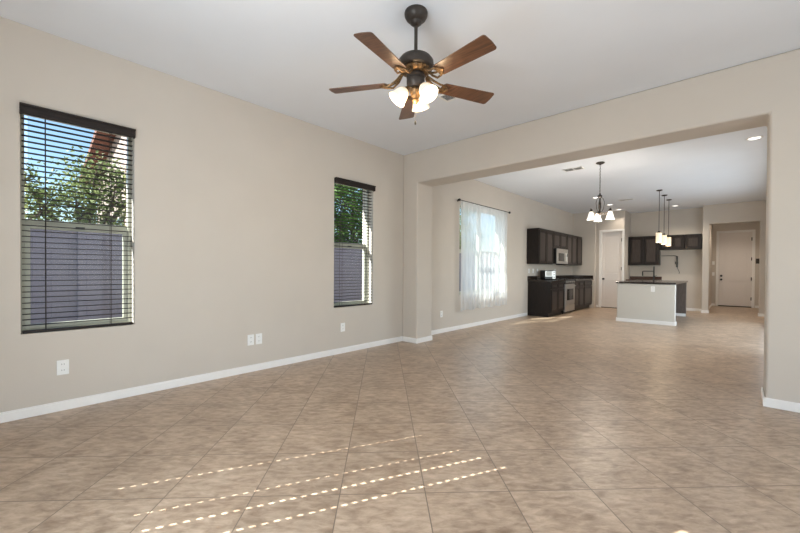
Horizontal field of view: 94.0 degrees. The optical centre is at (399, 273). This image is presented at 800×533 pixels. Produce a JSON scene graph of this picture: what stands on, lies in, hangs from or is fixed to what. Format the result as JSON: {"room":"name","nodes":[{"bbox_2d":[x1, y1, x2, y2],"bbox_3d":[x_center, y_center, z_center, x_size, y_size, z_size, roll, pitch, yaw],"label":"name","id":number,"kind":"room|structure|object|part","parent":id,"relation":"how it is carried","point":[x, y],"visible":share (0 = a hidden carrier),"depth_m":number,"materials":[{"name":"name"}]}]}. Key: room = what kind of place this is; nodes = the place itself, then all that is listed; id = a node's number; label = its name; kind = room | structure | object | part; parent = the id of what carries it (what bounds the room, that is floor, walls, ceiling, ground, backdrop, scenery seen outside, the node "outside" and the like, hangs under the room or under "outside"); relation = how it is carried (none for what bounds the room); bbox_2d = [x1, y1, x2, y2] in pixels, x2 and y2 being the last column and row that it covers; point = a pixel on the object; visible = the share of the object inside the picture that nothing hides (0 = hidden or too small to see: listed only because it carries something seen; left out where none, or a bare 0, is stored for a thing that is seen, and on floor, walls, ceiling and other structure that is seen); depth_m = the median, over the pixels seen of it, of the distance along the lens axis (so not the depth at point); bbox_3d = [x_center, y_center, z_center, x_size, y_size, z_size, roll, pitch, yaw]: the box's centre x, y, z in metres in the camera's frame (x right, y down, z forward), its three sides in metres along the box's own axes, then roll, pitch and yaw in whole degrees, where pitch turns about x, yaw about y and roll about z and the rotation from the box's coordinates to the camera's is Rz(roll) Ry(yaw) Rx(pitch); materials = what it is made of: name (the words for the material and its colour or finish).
{"room":"empty living room","nodes":[
{"label":"empty living room","id":0,"kind":"room"},
{"bbox_2d":[0,17,572,412],"bbox_3d":[0.982,-0.408,7.203,0.240,2.985,13.560,1,1,42],"label":"wall","id":1,"kind":"structure","parent":0,"point":[232,230],"depth_m":3.84,"materials":[{"name":"beige paint"}]},
{"bbox_2d":[57,359,68,374],"bbox_3d":[-2.711,0.756,2.999,0.008,0.118,0.074,1,1,42],"label":"wall outlet","id":2,"kind":"object","parent":1,"relation":"attached to","point":[62,365],"visible":1,"depth_m":3.00,"materials":[{"name":"white plastic"}]},
{"bbox_2d":[20,114,130,332],"bbox_3d":[-2.724,-0.406,3.172,0.070,1.735,0.716,1,1,42],"label":"window","id":3,"kind":"structure","parent":1,"relation":"in","point":[26,251],"depth_m":3.10,"materials":[{"name":"plastic"}]},
{"bbox_3d":[-2.730,0.002,3.179,0.044,0.866,0.664,1,1,42],"label":"sash","id":4,"kind":"part","parent":3,"relation":"part of","materials":[{"name":"glass"}]},
{"bbox_2d":[19,102,135,333],"bbox_3d":[-2.629,-0.409,3.082,0.113,1.735,0.723,1,1,42],"label":"window blind","id":5,"kind":"object","parent":3,"relation":"attached to","point":[24,108],"visible":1,"depth_m":3.05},
{"bbox_3d":[-2.795,-0.390,2.941,0.058,1.665,0.004,1,1,42],"label":"ladder cord","id":6,"kind":"part","parent":5,"relation":"part of","materials":[{"name":"fabric"}]},
{"bbox_3d":[-2.653,0.449,3.110,0.050,0.018,0.700,1,1,42],"label":"rail","id":7,"kind":"part","parent":5,"relation":"part of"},
{"bbox_3d":[-2.517,-0.391,3.245,0.058,1.665,0.004,1,1,42],"label":"ladder cord","id":8,"kind":"part","parent":5,"relation":"part of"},
{"bbox_2d":[0,336,401,422],"bbox_3d":[-1.671,1.059,4.138,0.014,0.078,5.046,1,1,42],"label":"baseboard","id":9,"kind":"structure","parent":1,"relation":"attached to","point":[12,415],"depth_m":3.52,"materials":[{"name":"white paint"}]},
{"bbox_2d":[247,334,253,345],"bbox_3d":[-1.659,0.741,4.149,0.008,0.118,0.074,1,1,42],"label":"wall outlet","id":10,"kind":"object","parent":1,"relation":"attached to","point":[250,337],"visible":1,"depth_m":4.15,"materials":[{"name":"white plastic"}]},
{"bbox_2d":[256,333,261,343],"bbox_3d":[-1.595,0.741,4.219,0.008,0.118,0.074,1,1,42],"label":"wall outlet","id":11,"kind":"object","parent":1,"relation":"attached to","point":[258,336],"visible":1,"depth_m":4.22,"materials":[{"name":"white plastic"}]},
{"bbox_2d":[341,323,344,331],"bbox_3d":[-0.782,0.739,5.108,0.008,0.118,0.074,1,1,42],"label":"wall outlet","id":12,"kind":"object","parent":1,"relation":"attached to","point":[342,324],"visible":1,"depth_m":5.10,"materials":[{"name":"white plastic"}]},
{"bbox_2d":[334,183,368,305],"bbox_3d":[-0.739,-0.408,5.343,0.070,1.740,0.717,1,1,42],"label":"window","id":13,"kind":"structure","parent":1,"relation":"in","point":[338,244],"depth_m":5.57,"materials":[{"name":"glass"}]},
{"bbox_3d":[-0.745,0.001,5.351,0.044,0.869,0.665,1,1,42],"label":"sash","id":14,"kind":"part","parent":13,"relation":"part of","materials":[{"name":"glass"}]},
{"bbox_2d":[334,177,375,307],"bbox_3d":[-0.643,-0.411,5.254,0.113,1.740,0.724,1,1,42],"label":"window blind","id":15,"kind":"object","parent":13,"relation":"attached to","point":[338,180],"visible":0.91,"depth_m":5.23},
{"bbox_3d":[-0.810,-0.391,5.112,0.058,1.670,0.004,1,1,42],"label":"ladder cord","id":16,"kind":"part","parent":15,"relation":"part of","materials":[{"name":"fabric"}]},
{"bbox_3d":[-0.667,0.450,5.282,0.050,0.018,0.701,1,1,42],"label":"rail","id":17,"kind":"part","parent":15,"relation":"part of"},
{"bbox_3d":[-0.532,-0.393,5.417,0.058,1.670,0.004,1,1,42],"label":"ladder cord","id":18,"kind":"part","parent":15,"relation":"part of","materials":[{"name":"fabric"}]},
{"bbox_2d":[431,313,526,334],"bbox_3d":[1.772,1.043,7.903,0.014,0.078,4.350,1,1,42],"label":"baseboard","id":19,"kind":"structure","parent":1,"relation":"attached to","point":[463,326],"depth_m":7.62,"materials":[{"name":"white paint"}]},
{"bbox_2d":[457,198,510,213],"bbox_3d":[1.807,-1.395,7.834,0.102,0.056,2.130,1,1,42],"label":"curtain rod","id":20,"kind":"object","parent":1,"relation":"attached to","point":[459,199],"visible":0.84,"depth_m":7.57,"materials":[{"name":"black metal"}]},
{"bbox_2d":[461,201,507,310],"bbox_3d":[1.792,-0.331,7.802,0.061,2.112,1.946,1,1,42],"label":"sheer curtain","id":21,"kind":"object","parent":20,"relation":"hanging from","point":[483,229],"visible":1,"depth_m":7.71,"materials":[{"name":"fabric"}]},
{"bbox_2d":[527,276,539,279],"bbox_3d":[3.582,0.119,9.862,0.021,0.100,0.960,1,1,42],"label":"backsplash","id":22,"kind":"structure","parent":1,"relation":"attached to","point":[528,277],"depth_m":9.74,"materials":[{"name":"stone"}]},
{"bbox_2d":[527,228,553,263],"bbox_3d":[3.664,-0.685,9.716,0.321,0.892,0.967,1,1,42],"label":"upper cabinet","id":23,"kind":"object","parent":1,"relation":"attached to","point":[540,242],"visible":1,"depth_m":9.42,"materials":[{"name":"wood"}]},
{"bbox_3d":[3.615,-0.670,9.440,0.022,0.835,0.466,1,1,42],"label":"door","id":24,"kind":"part","parent":23,"relation":"part of","materials":[{"name":"wood"}]},
{"bbox_3d":[3.615,-0.670,9.440,0.014,0.695,0.326,1,1,42],"label":"raised panel","id":25,"kind":"part","parent":23,"relation":"part of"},
{"bbox_3d":[3.934,-0.672,9.790,0.022,0.835,0.466,1,1,42],"label":"door","id":26,"kind":"part","parent":23,"relation":"part of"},
{"bbox_3d":[3.934,-0.672,9.790,0.014,0.695,0.326,1,1,42],"label":"raised panel","id":27,"kind":"part","parent":23,"relation":"part of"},
{"bbox_2d":[553,231,566,248],"bbox_3d":[4.344,-0.908,10.455,0.321,0.452,1.037,1,1,42],"label":"upper cabinet","id":28,"kind":"object","parent":1,"relation":"attached to","point":[560,239],"visible":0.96,"depth_m":10.33,"materials":[{"name":"wood"}]},
{"bbox_3d":[4.283,-0.893,10.167,0.022,0.395,0.500,1,1,42],"label":"door","id":29,"kind":"part","parent":28,"relation":"part of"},
{"bbox_3d":[4.283,-0.893,10.167,0.014,0.255,0.360,1,1,42],"label":"raised panel","id":30,"kind":"part","parent":28,"relation":"part of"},
{"bbox_2d":[553,248,567,263],"bbox_3d":[4.363,-0.467,10.399,0.433,0.410,0.840,1,1,42],"label":"microwave","id":31,"kind":"object","parent":28,"relation":"attached to","point":[560,256],"visible":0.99,"depth_m":10.14,"materials":[{"name":"silver metal"}]},
{"bbox_3d":[4.411,-0.431,10.219,0.029,0.336,0.640,1,1,42],"label":"door","id":32,"kind":"part","parent":31,"relation":"part of","materials":[{"name":"silver metal"}]},
{"bbox_3d":[4.626,-0.895,10.542,0.022,0.395,0.500,1,1,42],"label":"door","id":33,"kind":"part","parent":28,"relation":"part of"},
{"bbox_3d":[4.626,-0.895,10.542,0.014,0.255,0.360,1,1,42],"label":"raised panel","id":34,"kind":"part","parent":28,"relation":"part of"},
{"bbox_2d":[556,234,576,264],"bbox_3d":[5.000,-0.691,11.177,0.321,0.892,0.907,1,1,42],"label":"upper cabinet","id":35,"kind":"object","parent":1,"relation":"attached to","point":[571,239],"visible":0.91,"depth_m":11.03,"materials":[{"name":"wood"}]},
{"bbox_3d":[4.961,-0.676,10.912,0.022,0.835,0.436,1,1,42],"label":"door","id":36,"kind":"part","parent":35,"relation":"part of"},
{"bbox_3d":[4.961,-0.676,10.912,0.014,0.695,0.296,1,1,42],"label":"raised panel","id":37,"kind":"part","parent":35,"relation":"part of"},
{"bbox_3d":[5.260,-0.678,11.240,0.022,0.835,0.436,1,1,42],"label":"door","id":38,"kind":"part","parent":35,"relation":"part of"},
{"bbox_3d":[5.260,-0.678,11.240,0.014,0.695,0.296,1,1,42],"label":"raised panel","id":39,"kind":"part","parent":35,"relation":"part of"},
{"bbox_2d":[556,275,592,278],"bbox_3d":[5.224,0.116,11.214,0.619,0.100,1.712,1,1,42],"label":"backsplash","id":40,"kind":"structure","parent":1,"relation":"attached to","point":[557,276],"depth_m":11.71,"materials":[{"name":"stone"}]},
{"bbox_2d":[571,236,581,265],"bbox_3d":[5.469,-0.694,11.690,0.321,0.892,0.477,1,1,42],"label":"upper cabinet","id":41,"kind":"object","parent":1,"relation":"attached to","point":[579,239],"visible":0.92,"depth_m":11.57,"materials":[{"name":"wood"}]},
{"bbox_3d":[5.580,-0.679,11.589,0.022,0.835,0.449,1,1,42],"label":"door","id":42,"kind":"part","parent":41,"relation":"part of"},
{"bbox_3d":[5.580,-0.679,11.589,0.014,0.695,0.309,1,1,42],"label":"raised panel","id":43,"kind":"part","parent":41,"relation":"part of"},
{"bbox_2d":[0,306,799,532],"bbox_3d":[4.677,1.155,6.433,6.950,0.080,17.600,1,1,42],"label":"floor","id":44,"kind":"structure","parent":0,"point":[586,420],"depth_m":2.46,"materials":[{"name":"tile"}]},
{"bbox_2d":[527,281,564,316],"bbox_3d":[3.801,0.645,9.680,0.601,0.865,0.932,1,1,42],"label":"base cabinet","id":45,"kind":"object","parent":44,"relation":"on","point":[545,299],"visible":1,"depth_m":9.37,"materials":[{"name":"wood"}]},
{"bbox_2d":[527,279,565,281],"bbox_3d":[3.806,0.191,9.657,0.629,0.038,0.960,1,1,42],"label":"countertop","id":46,"kind":"structure","parent":45,"relation":"on","point":[540,280],"depth_m":9.34,"materials":[{"name":"stone"}]},
{"bbox_2d":[540,270,555,279],"bbox_3d":[3.927,0.046,9.874,0.320,0.250,0.262,0,1,-10],"label":"toaster oven","id":47,"kind":"object","parent":46,"relation":"on","point":[544,274],"visible":1,"depth_m":9.78,"materials":[{"name":"silver metal"}]},
{"bbox_3d":[3.863,0.311,9.313,0.022,0.152,0.448,1,1,42],"label":"drawer","id":48,"kind":"part","parent":45,"relation":"part of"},
{"bbox_3d":[3.861,0.684,9.317,0.022,0.562,0.448,1,1,42],"label":"door","id":49,"kind":"part","parent":45,"relation":"part of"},
{"bbox_3d":[3.861,0.684,9.317,0.014,0.422,0.308,1,1,42],"label":"raised panel","id":50,"kind":"part","parent":45,"relation":"part of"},
{"bbox_3d":[4.169,0.683,9.654,0.022,0.562,0.448,1,1,42],"label":"door","id":51,"kind":"part","parent":45,"relation":"part of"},
{"bbox_3d":[4.169,0.683,9.654,0.014,0.422,0.308,1,1,42],"label":"raised panel","id":52,"kind":"part","parent":45,"relation":"part of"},
{"bbox_3d":[4.171,0.310,9.650,0.022,0.152,0.448,1,1,42],"label":"drawer","id":53,"kind":"part","parent":45,"relation":"part of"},
{"bbox_2d":[546,279,575,313],"bbox_3d":[4.404,0.560,10.284,0.656,1.030,0.756,1,1,42],"label":"range","id":54,"kind":"object","parent":44,"relation":"on","point":[569,290],"visible":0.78,"depth_m":10.04,"materials":[{"name":"silver metal"}]},
{"bbox_3d":[4.592,0.933,10.114,0.042,0.170,0.744,1,1,42],"label":"storage drawer","id":55,"kind":"part","parent":54,"relation":"part of","materials":[{"name":"silver metal"}]},
{"bbox_3d":[4.595,0.563,10.110,0.042,0.550,0.744,1,1,42],"label":"oven door","id":56,"kind":"part","parent":54,"relation":"part of","materials":[{"name":"silver metal"}]},
{"bbox_2d":[571,280,583,311],"bbox_3d":[4.942,0.639,10.928,0.601,0.865,0.902,1,1,42],"label":"base cabinet","id":57,"kind":"object","parent":44,"relation":"on","point":[579,288],"visible":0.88,"depth_m":10.73,"materials":[{"name":"wood"}]},
{"bbox_3d":[5.006,0.679,10.570,0.022,0.562,0.433,1,1,42],"label":"door","id":58,"kind":"part","parent":57,"relation":"part of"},
{"bbox_3d":[5.006,0.679,10.570,0.014,0.422,0.293,1,1,42],"label":"raised panel","id":59,"kind":"part","parent":57,"relation":"part of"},
{"bbox_2d":[566,278,593,280],"bbox_3d":[5.228,0.185,11.212,0.629,0.038,1.713,1,1,42],"label":"countertop","id":60,"kind":"structure","parent":57,"relation":"on","point":[576,279],"depth_m":11.43,"materials":[{"name":"stone"}]},
{"bbox_3d":[5.304,0.677,10.896,0.022,0.562,0.433,1,1,42],"label":"door","id":61,"kind":"part","parent":57,"relation":"part of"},
{"bbox_3d":[5.304,0.677,10.896,0.014,0.422,0.293,1,1,42],"label":"raised panel","id":62,"kind":"part","parent":57,"relation":"part of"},
{"bbox_2d":[581,280,591,308],"bbox_3d":[5.510,0.637,11.550,0.601,0.865,0.777,1,1,42],"label":"base cabinet","id":63,"kind":"object","parent":44,"relation":"on","point":[587,283],"visible":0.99,"depth_m":11.35,"materials":[{"name":"wood"}]},
{"bbox_3d":[5.726,0.303,11.351,0.022,0.152,0.749,1,1,42],"label":"drawer","id":64,"kind":"part","parent":63,"relation":"part of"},
{"bbox_3d":[5.724,0.676,11.354,0.022,0.562,0.749,1,1,42],"label":"door","id":65,"kind":"part","parent":63,"relation":"part of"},
{"bbox_3d":[5.724,0.676,11.354,0.014,0.422,0.609,1,1,42],"label":"raised panel","id":66,"kind":"part","parent":63,"relation":"part of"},
{"bbox_2d":[616,280,687,325],"bbox_3d":[6.184,0.644,9.091,1.124,0.908,2.400,1,1,42],"label":"kitchen island","id":67,"kind":"object","parent":44,"relation":"on","point":[636,303],"visible":1,"depth_m":8.26,"materials":[{"name":"paint"}]},
{"bbox_3d":[5.436,1.063,8.273,1.113,0.078,0.168,1,1,42],"label":"baseboard","id":68,"kind":"part","parent":67,"relation":"part of","materials":[{"name":"white paint"}]},
{"bbox_2d":[616,280,687,284],"bbox_3d":[6.186,0.210,9.088,1.122,0.040,2.400,1,1,42],"label":"island countertop","id":69,"kind":"structure","parent":67,"relation":"on","point":[669,282],"depth_m":8.55,"materials":[{"name":"stone"}]},
{"bbox_3d":[6.946,0.661,9.912,1.053,0.868,0.100,1,1,42],"label":"panel","id":70,"kind":"part","parent":67,"relation":"part of","materials":[{"name":"wood"}]},
{"bbox_3d":[7.443,0.655,11.406,0.807,0.855,0.620,1,1,42],"label":"base cabinet","id":71,"kind":"object","parent":44,"relation":"on","visible":0},
{"bbox_3d":[7.444,0.208,11.397,0.837,0.036,0.628,1,1,42],"label":"countertop","id":72,"kind":"structure","parent":71,"relation":"on","visible":0},
{"bbox_2d":[642,266,656,279],"bbox_3d":[7.598,-0.009,11.362,0.381,0.400,0.064,1,1,39],"label":"kitchen faucet","id":73,"kind":"object","parent":72,"relation":"on","point":[653,271],"visible":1,"depth_m":11.28,"materials":[{"name":"black metal"}]},
{"bbox_2d":[0,0,799,213],"bbox_3d":[4.697,-1.920,6.402,6.950,0.100,17.600,1,1,42],"label":"ceiling","id":74,"kind":"structure","parent":0,"point":[550,57],"depth_m":3.22,"materials":[{"name":"white paint"}]},
{"bbox_2d":[329,4,496,124],"bbox_3d":[0.123,-1.460,2.630,1.225,0.801,1.242,1,1,42],"label":"ceiling fan","id":75,"kind":"object","parent":74,"relation":"hanging from","point":[415,65],"visible":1,"depth_m":2.60,"materials":[{"name":"brown wood"}]},
{"bbox_3d":[-0.303,-1.367,2.758,0.440,0.034,0.134,0,1,13],"label":"blade","id":76,"kind":"part","parent":75,"relation":"part of","materials":[{"name":"brown wood"}]},
{"bbox_3d":[-0.106,-1.362,2.298,0.134,0.034,0.440,1,1,31],"label":"blade","id":77,"kind":"part","parent":75,"relation":"part of","materials":[{"name":"brown wood"}]},
{"bbox_3d":[-0.016,-1.256,2.648,0.131,0.135,0.133,1,1,42],"label":"lamp shade","id":78,"kind":"part","parent":75,"relation":"part of","materials":[{"name":"white glass"}]},
{"bbox_3d":[0.073,-1.368,3.086,0.134,0.034,0.440,0,1,-5],"label":"blade","id":79,"kind":"part","parent":75,"relation":"part of","materials":[{"name":"brown wood"}]},
{"bbox_3d":[0.148,-1.256,2.781,0.132,0.135,0.135,1,1,42],"label":"lamp shade","id":80,"kind":"part","parent":75,"relation":"part of","materials":[{"name":"white glass"}]},
{"bbox_3d":[0.181,-1.270,2.582,0.052,0.069,0.057,0,1,0],"label":"bulb","id":81,"kind":"part","parent":75,"relation":"part of","materials":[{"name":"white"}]},
{"bbox_3d":[0.190,-1.254,2.567,0.135,0.135,0.135,1,1,42],"label":"lamp shade","id":82,"kind":"part","parent":75,"relation":"part of","materials":[{"name":"white glass"}]},
{"bbox_3d":[0.391,-1.359,2.343,0.134,0.034,0.440,0,1,-41],"label":"blade","id":83,"kind":"part","parent":75,"relation":"part of","materials":[{"name":"brown wood"}]},
{"bbox_3d":[0.502,-1.363,2.830,0.440,0.034,0.134,0,1,-23],"label":"blade","id":84,"kind":"part","parent":75,"relation":"part of","materials":[{"name":"brown wood"}]},
{"bbox_2d":[437,94,457,101],"bbox_3d":[0.557,-1.866,3.913,0.280,0.009,0.180,1,1,42],"label":"ceiling vent","id":85,"kind":"object","parent":74,"relation":"in","point":[446,98],"visible":0.4,"depth_m":3.97,"materials":[{"name":"white plastic"}]},
{"bbox_2d":[562,166,584,171],"bbox_3d":[3.135,-1.878,6.732,0.340,0.009,0.200,1,1,42],"label":"ceiling vent","id":86,"kind":"object","parent":74,"relation":"in","point":[580,167],"visible":1,"depth_m":6.74,"materials":[{"name":"white plastic"}]},
{"bbox_2d":[587,161,614,221],"bbox_3d":[3.422,-1.389,6.308,0.400,0.975,0.423,1,1,42],"label":"chandelier","id":87,"kind":"object","parent":74,"relation":"hanging from","point":[610,216],"visible":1,"depth_m":6.30,"materials":[{"name":"glass"}]},
{"bbox_3d":[3.227,-0.973,6.295,0.139,0.140,0.139,1,1,42],"label":"lamp shade","id":88,"kind":"part","parent":87,"relation":"part of","materials":[{"name":"white glass"}]},
{"bbox_3d":[3.441,-0.973,6.485,0.139,0.140,0.139,1,1,42],"label":"lamp shade","id":89,"kind":"part","parent":87,"relation":"part of","materials":[{"name":"white glass"}]},
{"bbox_3d":[3.390,-1.152,6.327,0.072,0.420,0.072,1,1,42],"label":"stem","id":90,"kind":"part","parent":87,"relation":"part of","materials":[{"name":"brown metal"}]},
{"bbox_3d":[3.498,-0.970,6.205,0.139,0.140,0.139,1,1,42],"label":"lamp shade","id":91,"kind":"part","parent":87,"relation":"part of","materials":[{"name":"white glass"}]},
{"bbox_2d":[656,189,661,242],"bbox_3d":[5.859,-1.290,8.432,0.124,1.185,0.124,1,1,42],"label":"pendant lamp","id":92,"kind":"object","parent":74,"relation":"hanging from","point":[658,234],"visible":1,"depth_m":8.41,"materials":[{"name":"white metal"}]},
{"bbox_3d":[5.855,-0.807,8.437,0.113,0.220,0.113,1,1,42],"label":"lamp shade","id":93,"kind":"part","parent":92,"relation":"part of","materials":[{"name":"white glass"}]},
{"bbox_2d":[661,195,666,243],"bbox_3d":[6.364,-1.292,8.985,0.124,1.185,0.124,1,1,42],"label":"pendant lamp","id":94,"kind":"object","parent":74,"relation":"hanging from","point":[664,237],"visible":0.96,"depth_m":8.95,"materials":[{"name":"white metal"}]},
{"bbox_3d":[6.362,-0.810,8.990,0.113,0.220,0.113,1,1,42],"label":"lamp shade","id":95,"kind":"part","parent":94,"relation":"part of","materials":[{"name":"white glass"}]},
{"bbox_2d":[666,199,671,245],"bbox_3d":[6.877,-1.295,9.546,0.124,1.185,0.124,1,1,42],"label":"pendant lamp","id":96,"kind":"object","parent":74,"relation":"hanging from","point":[668,236],"visible":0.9,"depth_m":9.52,"materials":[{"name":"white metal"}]},
{"bbox_3d":[6.874,-0.812,9.551,0.113,0.220,0.113,1,1,42],"label":"lamp shade","id":97,"kind":"part","parent":96,"relation":"part of","materials":[{"name":"white glass"}]},
{"bbox_2d":[745,136,763,140],"bbox_3d":[4.861,-1.852,5.114,0.187,0.008,0.187,1,1,42],"label":"recessed light","id":98,"kind":"object","parent":74,"relation":"in","point":[753,137],"visible":1,"depth_m":5.12,"materials":[{"name":"white plastic"}]},
{"bbox_2d":[572,212,596,307],"bbox_3d":[5.773,-0.426,11.955,0.900,2.985,0.120,1,1,42],"label":"wall","id":99,"kind":"structure","parent":0,"point":[584,228],"depth_m":11.75,"materials":[{"name":"beige paint"}]},
{"bbox_2d":[403,49,799,402],"bbox_3d":[2.509,-0.367,4.012,6.320,2.985,0.390,1,1,42],"label":"wall","id":100,"kind":"structure","parent":0,"point":[765,91],"depth_m":3.60,"materials":[{"name":"beige paint"}]},
{"bbox_2d":[402,335,799,412],"bbox_3d":[2.495,1.087,4.022,6.320,0.078,0.404,1,1,42],"label":"baseboard","id":101,"kind":"structure","parent":100,"relation":"attached to","point":[767,402],"depth_m":3.15,"materials":[{"name":"white paint"}]},
{"bbox_2d":[595,210,625,306],"bbox_3d":[6.356,-0.420,11.774,1.285,2.985,0.120,1,1,42],"label":"wall","id":102,"kind":"structure","parent":0,"point":[618,222],"depth_m":11.64,"materials":[{"name":"beige paint"}]},
{"bbox_2d":[598,229,624,307],"bbox_3d":[6.565,-0.138,11.566,0.692,2.428,0.148,1,1,42],"label":"door","id":103,"kind":"structure","parent":102,"relation":"in","point":[611,243],"depth_m":11.59,"materials":[{"name":"white paint"}]},
{"bbox_3d":[6.565,0.536,11.578,0.340,0.540,0.008,1,1,42],"label":"panel","id":104,"kind":"part","parent":103,"relation":"part of","materials":[{"name":"white paint"}]},
{"bbox_3d":[6.572,-0.579,11.566,0.340,1.090,0.008,1,1,42],"label":"panel","id":105,"kind":"part","parent":103,"relation":"part of","materials":[{"name":"white paint"}]},
{"bbox_2d":[625,211,630,280],"bbox_3d":[7.066,-0.415,11.687,0.120,2.985,0.710,1,1,42],"label":"wall","id":106,"kind":"structure","parent":0,"point":[628,215],"depth_m":11.58,"materials":[{"name":"beige paint"}]},
{"bbox_2d":[630,207,702,308],"bbox_3d":[8.026,-0.406,11.392,1.935,2.985,0.150,1,1,42],"label":"wall","id":107,"kind":"structure","parent":0,"point":[681,221],"depth_m":11.09,"materials":[{"name":"beige paint"}]},
{"bbox_2d":[628,236,660,264],"bbox_3d":[7.535,-0.691,11.506,0.797,0.877,0.340,1,1,42],"label":"upper cabinet","id":108,"kind":"object","parent":107,"relation":"attached to","point":[642,250],"visible":0.87,"depth_m":11.37,"materials":[{"name":"wood"}]},
{"bbox_3d":[7.284,-0.680,11.520,0.380,0.820,0.022,1,1,42],"label":"door","id":109,"kind":"part","parent":108,"relation":"part of","materials":[{"name":"wood"}]},
{"bbox_3d":[7.284,-0.680,11.520,0.240,0.680,0.014,1,1,42],"label":"raised panel","id":110,"kind":"part","parent":108,"relation":"part of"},
{"bbox_3d":[7.571,-0.676,11.258,0.380,0.820,0.022,1,1,42],"label":"door","id":111,"kind":"part","parent":108,"relation":"part of","materials":[{"name":"wood"}]},
{"bbox_3d":[7.571,-0.676,11.258,0.240,0.680,0.014,1,1,42],"label":"raised panel","id":112,"kind":"part","parent":108,"relation":"part of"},
{"bbox_2d":[630,276,661,279],"bbox_3d":[7.649,0.143,11.621,0.837,0.092,0.021,1,1,42],"label":"backsplash","id":113,"kind":"structure","parent":107,"relation":"attached to","point":[631,277],"depth_m":11.63,"materials":[{"name":"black stone"}]},
{"bbox_2d":[660,234,684,249],"bbox_3d":[8.058,-0.908,11.026,0.592,0.427,0.340,1,1,42],"label":"upper cabinet","id":114,"kind":"object","parent":107,"relation":"attached to","point":[677,241],"visible":0.71,"depth_m":10.84,"materials":[{"name":"wood"}]},
{"bbox_3d":[7.846,-0.897,11.005,0.278,0.370,0.022,1,1,42],"label":"door","id":115,"kind":"part","parent":114,"relation":"part of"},
{"bbox_3d":[8.057,-0.893,10.812,0.278,0.370,0.022,1,1,42],"label":"door","id":116,"kind":"part","parent":114,"relation":"part of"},
{"bbox_3d":[8.057,-0.893,10.812,0.138,0.230,0.014,1,1,42],"label":"raised panel","id":117,"kind":"part","parent":114,"relation":"part of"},
{"bbox_2d":[672,255,679,272],"bbox_3d":[8.106,-0.261,11.184,0.456,0.543,0.050,1,1,42],"label":"wall bracket","id":118,"kind":"object","parent":107,"relation":"attached to","point":[676,262],"visible":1,"depth_m":11.07,"materials":[{"name":"black metal"}]},
{"bbox_2d":[685,234,702,249],"bbox_3d":[8.422,-0.902,10.694,0.377,0.427,0.340,1,1,42],"label":"upper cabinet","id":119,"kind":"object","parent":107,"relation":"attached to","point":[692,241],"visible":1,"depth_m":10.58,"materials":[{"name":"wood"}]},
{"bbox_3d":[8.315,-0.889,10.577,0.209,0.230,0.014,1,1,42],"label":"raised panel","id":120,"kind":"part","parent":119,"relation":"part of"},
{"bbox_2d":[686,308,701,310],"bbox_3d":[8.195,1.054,10.872,0.950,0.078,0.400,1,1,42],"label":"baseboard","id":121,"kind":"structure","parent":107,"relation":"attached to","point":[687,309],"depth_m":10.84,"materials":[{"name":"white paint"}]},
{"bbox_2d":[709,224,712,305],"bbox_3d":[9.586,-0.398,11.606,0.080,2.985,3.050,1,1,42],"label":"wall","id":122,"kind":"structure","parent":0,"point":[711,225],"depth_m":12.01,"materials":[{"name":"beige paint"}]},
{"bbox_2d":[701,303,763,316],"bbox_3d":[9.881,1.062,11.089,1.274,0.078,3.024,1,1,42],"label":"baseboard","id":123,"kind":"structure","parent":122,"relation":"attached to","point":[712,304],"depth_m":10.35,"materials":[{"name":"white paint"}]},
{"bbox_2d":[702,200,765,313],"bbox_3d":[8.939,-0.386,10.023,1.260,2.985,0.160,1,1,42],"label":"wall","id":124,"kind":"structure","parent":0,"point":[752,211],"depth_m":9.95,"materials":[{"name":"beige paint"}]},
{"bbox_2d":[712,222,759,307],"bbox_3d":[11.013,-0.396,12.232,1.180,2.985,0.200,1,1,42],"label":"wall","id":125,"kind":"structure","parent":0,"point":[746,225],"depth_m":12.06,"materials":[{"name":"beige paint"}]},
{"bbox_2d":[715,229,755,307],"bbox_3d":[10.964,-0.151,12.205,0.946,2.496,0.148,1,1,42],"label":"door","id":126,"kind":"structure","parent":125,"relation":"in","point":[735,249],"depth_m":12.20,"materials":[{"name":"white paint"}]},
{"bbox_3d":[10.964,0.557,12.217,0.540,0.540,0.008,1,1,42],"label":"panel","id":127,"kind":"part","parent":126,"relation":"part of","materials":[{"name":"white paint"}]},
{"bbox_3d":[10.971,-0.592,12.206,0.540,1.158,0.008,1,1,42],"label":"panel","id":128,"kind":"part","parent":126,"relation":"part of","materials":[{"name":"white paint"}]},
{"label":"outside","id":129,"kind":"structure","parent":0,"visible":0},
{"bbox_3d":[-12.970,1.082,18.638,35.730,0.100,70.000,1,1,42],"label":"ground","id":130,"kind":"structure","parent":129,"visible":0},
{"bbox_2d":[24,146,125,225],"bbox_3d":[-5.386,-0.489,6.752,1.710,3.397,3.076,1,1,38],"label":"leafy tree","id":131,"kind":"object","parent":130,"relation":"on","point":[40,212],"visible":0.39,"depth_m":6.46,"materials":[{"name":"green plant"}]},
{"bbox_2d":[79,131,125,225],"bbox_3d":[-7.201,-1.725,11.955,8.100,5.720,3.760,1,1,42],"label":"house","id":132,"kind":"structure","parent":130,"relation":"on","point":[98,132],"depth_m":11.44,"materials":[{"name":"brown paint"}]},
{"bbox_2d":[30,229,460,323],"bbox_3d":[-0.983,0.195,10.385,0.300,1.990,30.000,1,1,42],"label":"fence","id":133,"kind":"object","parent":130,"relation":"on","point":[349,263],"depth_m":5.83,"materials":[{"name":"wood"}]},
{"bbox_2d":[334,183,362,243],"bbox_3d":[-1.566,-1.241,11.490,2.209,4.857,3.806,1,1,38],"label":"leafy tree","id":134,"kind":"object","parent":130,"relation":"on","point":[353,239],"visible":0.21,"depth_m":10.94,"materials":[{"name":"green plant"}]},
{"bbox_2d":[459,208,460,248],"bbox_3d":[2.560,-1.170,17.019,3.463,4.657,2.272,0,1,-43],"label":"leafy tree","id":135,"kind":"object","parent":130,"relation":"on","point":[460,208],"visible":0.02,"depth_m":17.02,"materials":[{"name":"green plant"}]}
]}

